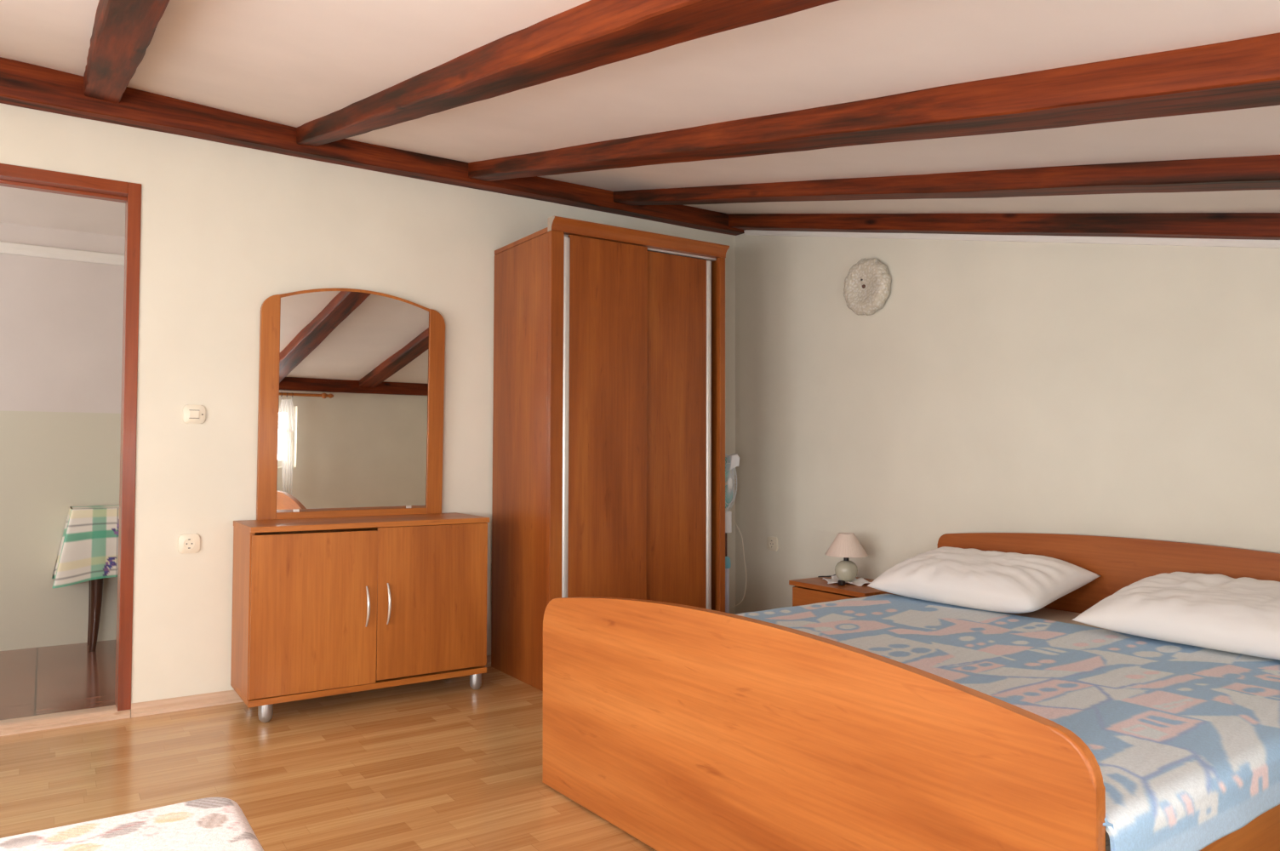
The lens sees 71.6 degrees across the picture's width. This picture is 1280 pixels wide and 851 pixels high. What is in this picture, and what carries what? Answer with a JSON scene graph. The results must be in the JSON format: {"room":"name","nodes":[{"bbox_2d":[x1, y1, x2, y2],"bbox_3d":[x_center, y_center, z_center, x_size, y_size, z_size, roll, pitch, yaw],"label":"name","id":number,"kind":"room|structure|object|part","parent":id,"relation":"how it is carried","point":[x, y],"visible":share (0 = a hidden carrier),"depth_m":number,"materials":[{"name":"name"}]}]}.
{"room":"bedroom","nodes":[
{"label":"bedroom","id":0,"kind":"room"},
{"bbox_2d":[0,640,116,719],"bbox_3d":[-2.850,1.216,4.041,3.400,0.099,1.580,1,-2,-34],"label":"floor","id":1,"kind":"structure","parent":0,"point":[67,677],"depth_m":4.08,"materials":[{"name":"brown tile"}]},
{"bbox_2d":[73,508,104,651],"bbox_3d":[-2.689,0.821,4.905,0.761,0.745,0.291,1,-2,-34],"label":"table","id":2,"kind":"object","parent":1,"relation":"on","point":[95,586],"visible":0.22,"depth_m":4.66,"materials":[{"name":"brown wood"}]},
{"bbox_2d":[51,504,119,588],"bbox_3d":[-2.670,0.637,4.883,0.939,0.390,0.403,1,-2,-34],"label":"tablecloth","id":3,"kind":"object","parent":2,"relation":"on","point":[88,548],"visible":0.38,"depth_m":4.59,"materials":[{"name":"multicoloured fabric"}]},
{"bbox_3d":[-2.978,0.831,4.828,0.081,0.719,0.072,1,-2,-34],"label":"leg","id":4,"kind":"part","parent":2,"relation":"part of","materials":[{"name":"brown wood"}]},
{"bbox_3d":[-2.877,0.827,4.678,0.081,0.719,0.072,1,-2,-34],"label":"leg","id":5,"kind":"part","parent":2,"relation":"part of","materials":[{"name":"brown wood"}]},
{"bbox_2d":[0,222,125,651],"bbox_3d":[-3.314,-0.064,4.778,3.400,2.700,0.100,1,-2,-34],"label":"wall","id":6,"kind":"structure","parent":0,"point":[61,321],"depth_m":4.80,"materials":[{"name":"paint"}]},
{"bbox_2d":[0,240,124,266],"bbox_3d":[-3.276,-0.942,4.752,3.400,0.065,0.028,1,-2,-34],"label":"trim","id":7,"kind":"structure","parent":6,"relation":"attached to","point":[8,248],"depth_m":4.82,"materials":[{"name":"white paint"}]},
{"bbox_2d":[0,185,125,237],"bbox_3d":[-2.843,-1.263,4.117,3.400,0.340,1.580,1,-2,-34],"label":"ceiling","id":8,"kind":"structure","parent":0,"point":[18,206],"depth_m":4.66,"materials":[{"name":"paint"}]},
{"bbox_2d":[0,666,656,850],"bbox_3d":[-0.281,1.163,2.051,4.950,0.100,4.350,1,-2,-34],"label":"floor","id":9,"kind":"structure","parent":0,"point":[447,764],"depth_m":2.89,"materials":[{"name":"brown wood"}]},
{"bbox_2d":[0,797,263,850],"bbox_3d":[-0.564,0.838,0.533,0.900,0.454,1.900,1,-2,-34],"label":"daybed","id":10,"kind":"object","parent":9,"relation":"on","point":[208,824],"visible":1,"depth_m":1.39,"materials":[{"name":"fabric"}]},
{"bbox_2d":[230,512,489,722],"bbox_3d":[-1.179,0.783,3.802,0.987,0.760,0.419,1,-2,-34],"label":"cabinet","id":11,"kind":"object","parent":9,"relation":"on","point":[322,607],"visible":1,"depth_m":3.62,"materials":[{"name":"brown wood"}]},
{"bbox_3d":[-1.596,0.736,3.558,0.018,0.639,0.362,1,-2,-34],"label":"panel","id":12,"kind":"part","parent":11,"relation":"part of","materials":[{"name":"brown wood"}]},
{"bbox_3d":[-1.291,0.741,3.531,0.489,0.628,0.017,1,-2,-34],"label":"door","id":13,"kind":"part","parent":11,"relation":"part of","materials":[{"name":"brown wood"}]},
{"bbox_3d":[-1.295,0.750,3.974,0.945,0.639,0.006,1,-2,-34],"label":"panel","id":14,"kind":"part","parent":11,"relation":"part of","materials":[{"name":"brown wood"}]},
{"bbox_2d":[256,287,445,519],"bbox_3d":[-1.280,-0.103,3.998,0.818,1.024,0.031,1,-1,-34],"label":"mirror","id":15,"kind":"object","parent":11,"relation":"on","point":[351,380],"visible":1,"depth_m":3.97,"materials":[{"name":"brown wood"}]},
{"bbox_3d":[-1.190,1.077,3.807,0.981,0.024,0.384,1,-2,-34],"label":"panel","id":16,"kind":"part","parent":11,"relation":"part of","materials":[{"name":"brown wood"}]},
{"bbox_3d":[-1.186,0.415,3.826,0.987,0.022,0.390,1,-2,-34],"label":"panel","id":17,"kind":"part","parent":11,"relation":"part of","materials":[{"name":"brown wood"}]},
{"bbox_3d":[-1.112,0.741,3.620,0.013,0.166,0.039,1,-2,-34],"label":"handle","id":18,"kind":"part","parent":11,"relation":"part of","materials":[{"name":"silver metal"}]},
{"bbox_3d":[-1.039,0.740,3.668,0.013,0.172,0.039,1,-2,-34],"label":"handle","id":19,"kind":"part","parent":11,"relation":"part of","materials":[{"name":"silver metal"}]},
{"bbox_3d":[-0.885,0.742,3.803,0.490,0.628,0.017,1,-2,-34],"label":"door","id":20,"kind":"part","parent":11,"relation":"part of","materials":[{"name":"brown wood"}]},
{"bbox_2d":[491,215,729,691],"bbox_3d":[-0.142,0.140,4.388,0.992,2.088,0.632,1,-2,-34],"label":"wardrobe","id":21,"kind":"object","parent":9,"relation":"on","point":[608,403],"visible":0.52,"depth_m":4.13,"materials":[{"name":"brown wood"}]},
{"bbox_3d":[-0.560,0.161,4.143,0.018,2.028,0.572,1,-2,-34],"label":"panel","id":22,"kind":"part","parent":21,"relation":"part of","materials":[{"name":"brown wood"}]},
{"bbox_3d":[-0.375,0.153,3.907,0.063,2.030,0.028,1,-2,-34],"label":"post","id":23,"kind":"part","parent":21,"relation":"part of","materials":[{"name":"brown wood"}]},
{"bbox_3d":[-0.334,0.134,3.937,0.030,1.948,0.028,1,-2,-34],"label":"door handle","id":24,"kind":"part","parent":21,"relation":"part of","materials":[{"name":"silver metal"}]},
{"bbox_3d":[-0.155,-0.856,4.444,0.986,0.022,0.572,1,-2,-34],"label":"panel","id":25,"kind":"part","parent":21,"relation":"part of","materials":[{"name":"brown wood"}]},
{"bbox_3d":[-0.147,0.131,4.064,0.422,1.963,0.016,1,-2,-34],"label":"sliding door","id":26,"kind":"part","parent":21,"relation":"part of","materials":[{"name":"brown wood"}]},
{"bbox_3d":[0.021,-0.880,4.183,0.989,0.056,0.058,1,-2,-34],"label":"crown moulding","id":27,"kind":"part","parent":21,"relation":"part of","materials":[{"name":"brown wood"}]},
{"bbox_3d":[0.162,0.144,4.301,0.391,1.952,0.016,1,-2,-34],"label":"sliding door","id":28,"kind":"part","parent":21,"relation":"part of","materials":[{"name":"brown wood"}]},
{"bbox_3d":[0.339,0.150,4.417,0.030,1.948,0.028,1,-2,-34],"label":"door handle","id":29,"kind":"part","parent":21,"relation":"part of","materials":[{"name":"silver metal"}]},
{"bbox_3d":[0.243,0.180,4.682,0.018,2.028,0.572,1,-2,-34],"label":"panel","id":30,"kind":"part","parent":21,"relation":"part of","materials":[{"name":"brown wood"}]},
{"bbox_3d":[0.404,0.172,4.429,0.033,2.030,0.028,1,-2,-34],"label":"post","id":31,"kind":"part","parent":21,"relation":"part of","materials":[{"name":"brown wood"}]},
{"bbox_2d":[725,453,746,613],"bbox_3d":[0.497,0.671,4.785,0.421,1.054,0.350,0,-2,2],"label":"pedestal fan","id":32,"kind":"object","parent":9,"relation":"on","point":[732,461],"visible":0.43,"depth_m":4.78,"materials":[{"name":"white plastic"}]},
{"bbox_3d":[0.503,0.199,4.816,0.073,0.090,0.042,1,-2,-34],"label":"carry handle","id":33,"kind":"part","parent":32,"relation":"part of","materials":[{"name":"white plastic"}]},
{"bbox_3d":[0.598,0.848,4.857,0.286,0.697,0.050,1,-2,-30],"label":"power cord","id":34,"kind":"part","parent":32,"relation":"part of","materials":[{"name":"beige plastic"}]},
{"bbox_2d":[788,577,903,606],"bbox_3d":[1.001,0.967,4.207,0.389,0.431,0.482,1,-2,-34],"label":"nightstand","id":35,"kind":"object","parent":9,"relation":"on","point":[809,591],"visible":0.11,"depth_m":4.17,"materials":[{"name":"brown wood"}]},
{"bbox_3d":[0.899,0.983,4.396,0.343,0.409,0.018,1,-2,-34],"label":"panel","id":36,"kind":"part","parent":35,"relation":"part of","materials":[{"name":"brown wood"}]},
{"bbox_3d":[0.869,0.861,4.121,0.016,0.167,0.442,1,-2,-34],"label":"drawer","id":37,"kind":"part","parent":35,"relation":"part of","materials":[{"name":"brown wood"}]},
{"bbox_3d":[1.011,0.762,4.220,0.365,0.022,0.482,1,-2,-34],"label":"panel","id":38,"kind":"part","parent":35,"relation":"part of","materials":[{"name":"brown wood"}]},
{"bbox_2d":[822,575,871,586],"bbox_3d":[0.995,0.742,4.250,0.233,0.020,0.232,0,-2,7],"label":"doily","id":39,"kind":"object","parent":35,"relation":"on","point":[860,581],"visible":0.74,"depth_m":4.24,"materials":[{"name":"white fabric"}]},
{"bbox_2d":[817,532,868,585],"bbox_3d":[0.974,0.636,4.309,0.200,0.234,0.314,1,-2,-18],"label":"table lamp","id":40,"kind":"object","parent":39,"relation":"on","point":[846,545],"visible":1,"depth_m":4.21,"materials":[{"name":"beige ceramic"}]},
{"bbox_2d":[837,580,845,585],"bbox_3d":[0.943,0.736,4.148,0.024,0.022,0.030,1,-2,-34],"label":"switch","id":41,"kind":"object","parent":40,"relation":"attached to","point":[840,582],"depth_m":4.14,"materials":[{"name":"black plastic"}]},
{"bbox_3d":[0.991,0.571,4.261,0.200,0.105,0.200,1,-2,-34],"label":"lamp shade","id":42,"kind":"part","parent":40,"relation":"part of","materials":[{"name":"beige"}]},
{"bbox_2d":[542,532,1279,850],"bbox_3d":[1.018,0.766,2.673,2.015,0.739,1.752,1,-2,-35],"label":"double bed","id":43,"kind":"object","parent":9,"relation":"on","point":[679,727],"visible":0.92,"depth_m":2.02,"materials":[{"name":"brown wood"}]},
{"bbox_3d":[0.220,0.783,2.117,0.030,0.654,1.745,1,-2,-36],"label":"footboard","id":44,"kind":"part","parent":43,"relation":"part of","materials":[{"name":"brown wood"}]},
{"bbox_2d":[1000,607,1110,850],"bbox_3d":[1.039,0.792,2.683,1.884,0.205,1.693,1,-2,-35],"label":"mattress","id":45,"kind":"object","parent":43,"relation":"on","point":[1043,613],"visible":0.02,"depth_m":3.31,"materials":[{"name":"beige fabric"}]},
{"bbox_2d":[737,594,1279,850],"bbox_3d":[0.869,0.746,2.565,1.602,0.164,1.772,1,-2,-35],"label":"blanket","id":46,"kind":"object","parent":45,"relation":"on","point":[1184,740],"visible":0.59,"depth_m":2.18,"materials":[{"name":"blue fabric"}]},
{"bbox_2d":[867,546,1100,613],"bbox_3d":[1.338,0.598,3.509,0.466,0.198,0.749,1,-2,-34],"label":"pillow","id":47,"kind":"object","parent":46,"relation":"on","point":[990,580],"visible":1,"depth_m":3.34,"materials":[{"name":"white fabric"}]},
{"bbox_2d":[1071,571,1279,660],"bbox_3d":[1.838,0.574,2.737,0.472,0.192,0.780,1,-2,-34],"label":"pillow","id":48,"kind":"object","parent":46,"relation":"on","point":[1218,612],"visible":1,"depth_m":2.69,"materials":[{"name":"white fabric"}]},
{"bbox_3d":[1.837,0.760,3.242,0.022,0.689,1.745,1,-2,-35],"label":"headboard","id":49,"kind":"part","parent":43,"relation":"part of","materials":[{"name":"brown wood"}]},
{"bbox_3d":[1.532,0.880,1.976,1.919,0.300,0.022,1,-2,-35],"label":"rail","id":50,"kind":"part","parent":43,"relation":"part of","materials":[{"name":"brown wood"}]},
{"bbox_2d":[0,102,735,713],"bbox_3d":[-1.472,-0.142,3.981,5.070,2.620,0.120,1,-2,-34],"label":"wall","id":51,"kind":"structure","parent":0,"point":[225,229],"depth_m":3.74,"materials":[{"name":"beige paint"}]},
{"bbox_2d":[0,163,141,736],"bbox_3d":[-2.426,0.083,3.335,0.915,2.124,0.149,1,-2,-34],"label":"door frame","id":52,"kind":"structure","parent":51,"relation":"in","point":[14,176],"depth_m":3.51,"materials":[{"name":"wood"}]},
{"bbox_2d":[177,533,199,554],"bbox_3d":[-1.847,0.484,3.631,0.080,0.078,0.013,1,-2,-34],"label":"power socket","id":53,"kind":"object","parent":51,"relation":"attached to","point":[190,543],"visible":1,"depth_m":3.63,"materials":[{"name":"beige plastic"}]},
{"bbox_2d":[182,404,205,423],"bbox_3d":[-1.836,-0.047,3.652,0.082,0.078,0.015,1,-2,-34],"label":"light switch","id":54,"kind":"object","parent":51,"relation":"attached to","point":[192,414],"visible":1,"depth_m":3.65,"materials":[{"name":"beige plastic"}]},
{"bbox_2d":[130,655,491,717],"bbox_3d":[-0.722,1.156,4.365,3.104,0.052,0.017,1,-2,-34],"label":"baseboard","id":55,"kind":"structure","parent":51,"relation":"attached to","point":[145,708],"depth_m":3.61,"materials":[{"name":"wood"}]},
{"bbox_2d":[0,57,745,235],"bbox_3d":[-1.437,-1.261,3.902,4.896,0.166,0.108,1,-2,-34],"label":"ceiling beam","id":56,"kind":"structure","parent":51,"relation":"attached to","point":[22,84],"depth_m":3.77,"materials":[{"name":"brown wood"}]},
{"bbox_2d":[0,0,1279,213],"bbox_3d":[-0.274,-0.923,2.115,4.950,1.067,4.350,1,-2,-34],"label":"ceiling","id":57,"kind":"structure","parent":0,"point":[293,63],"depth_m":2.23,"materials":[{"name":"paint"}]},
{"bbox_2d":[83,0,169,103],"bbox_3d":[-0.928,-0.888,1.675,0.124,1.000,4.170,1,-2,-34],"label":"ceiling beam","id":58,"kind":"structure","parent":57,"relation":"attached to","point":[122,32],"depth_m":2.33,"materials":[{"name":"brown wood"}]},
{"bbox_2d":[296,0,839,146],"bbox_3d":[-0.307,-0.845,2.090,0.165,0.986,4.172,1,-2,-33],"label":"ceiling beam","id":59,"kind":"structure","parent":57,"relation":"attached to","point":[591,34],"depth_m":1.82,"materials":[{"name":"brown wood"}]},
{"bbox_2d":[468,32,1279,181],"bbox_3d":[0.320,-0.821,2.510,0.176,0.991,4.174,1,-2,-33],"label":"ceiling beam","id":60,"kind":"structure","parent":57,"relation":"attached to","point":[1244,73],"depth_m":1.82,"materials":[{"name":"brown wood"}]},
{"bbox_2d":[613,154,1279,205],"bbox_3d":[1.028,-0.810,2.985,0.158,0.980,4.173,1,-2,-33],"label":"ceiling beam","id":61,"kind":"structure","parent":57,"relation":"attached to","point":[1252,172],"depth_m":2.72,"materials":[{"name":"brown wood"}]},
{"bbox_2d":[728,212,1279,239],"bbox_3d":[1.727,-0.784,3.454,0.134,0.999,4.170,1,-2,-34],"label":"ceiling beam","id":62,"kind":"structure","parent":57,"relation":"attached to","point":[1215,225],"depth_m":3.53,"materials":[{"name":"brown wood"}]},
{"bbox_2d":[735,229,1279,614],"bbox_3d":[1.829,-0.113,3.503,0.120,2.550,4.350,1,-2,-34],"label":"wall","id":63,"kind":"structure","parent":0,"point":[1126,391],"depth_m":3.84,"materials":[{"name":"beige paint"}]},
{"bbox_2d":[766,536,777,551],"bbox_3d":[0.743,0.664,4.975,0.013,0.078,0.080,1,-2,-34],"label":"power socket","id":64,"kind":"object","parent":63,"relation":"attached to","point":[772,542],"visible":1,"depth_m":4.97,"materials":[{"name":"beige plastic"}]},
{"bbox_2d":[843,257,891,315],"bbox_3d":[1.125,-0.691,4.410,0.059,0.288,0.290,1,-2,-34],"label":"decorative plate","id":65,"kind":"object","parent":63,"relation":"attached to","point":[866,288],"visible":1,"depth_m":4.38,"materials":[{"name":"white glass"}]},
{"bbox_2d":[743,230,1279,248],"bbox_3d":[1.802,-0.718,3.442,0.016,0.961,4.250,1,-2,-34],"label":"trim","id":66,"kind":"structure","parent":63,"relation":"attached to","point":[1096,240],"depth_m":3.63,"materials":[{"name":"white paint"}]}
]}

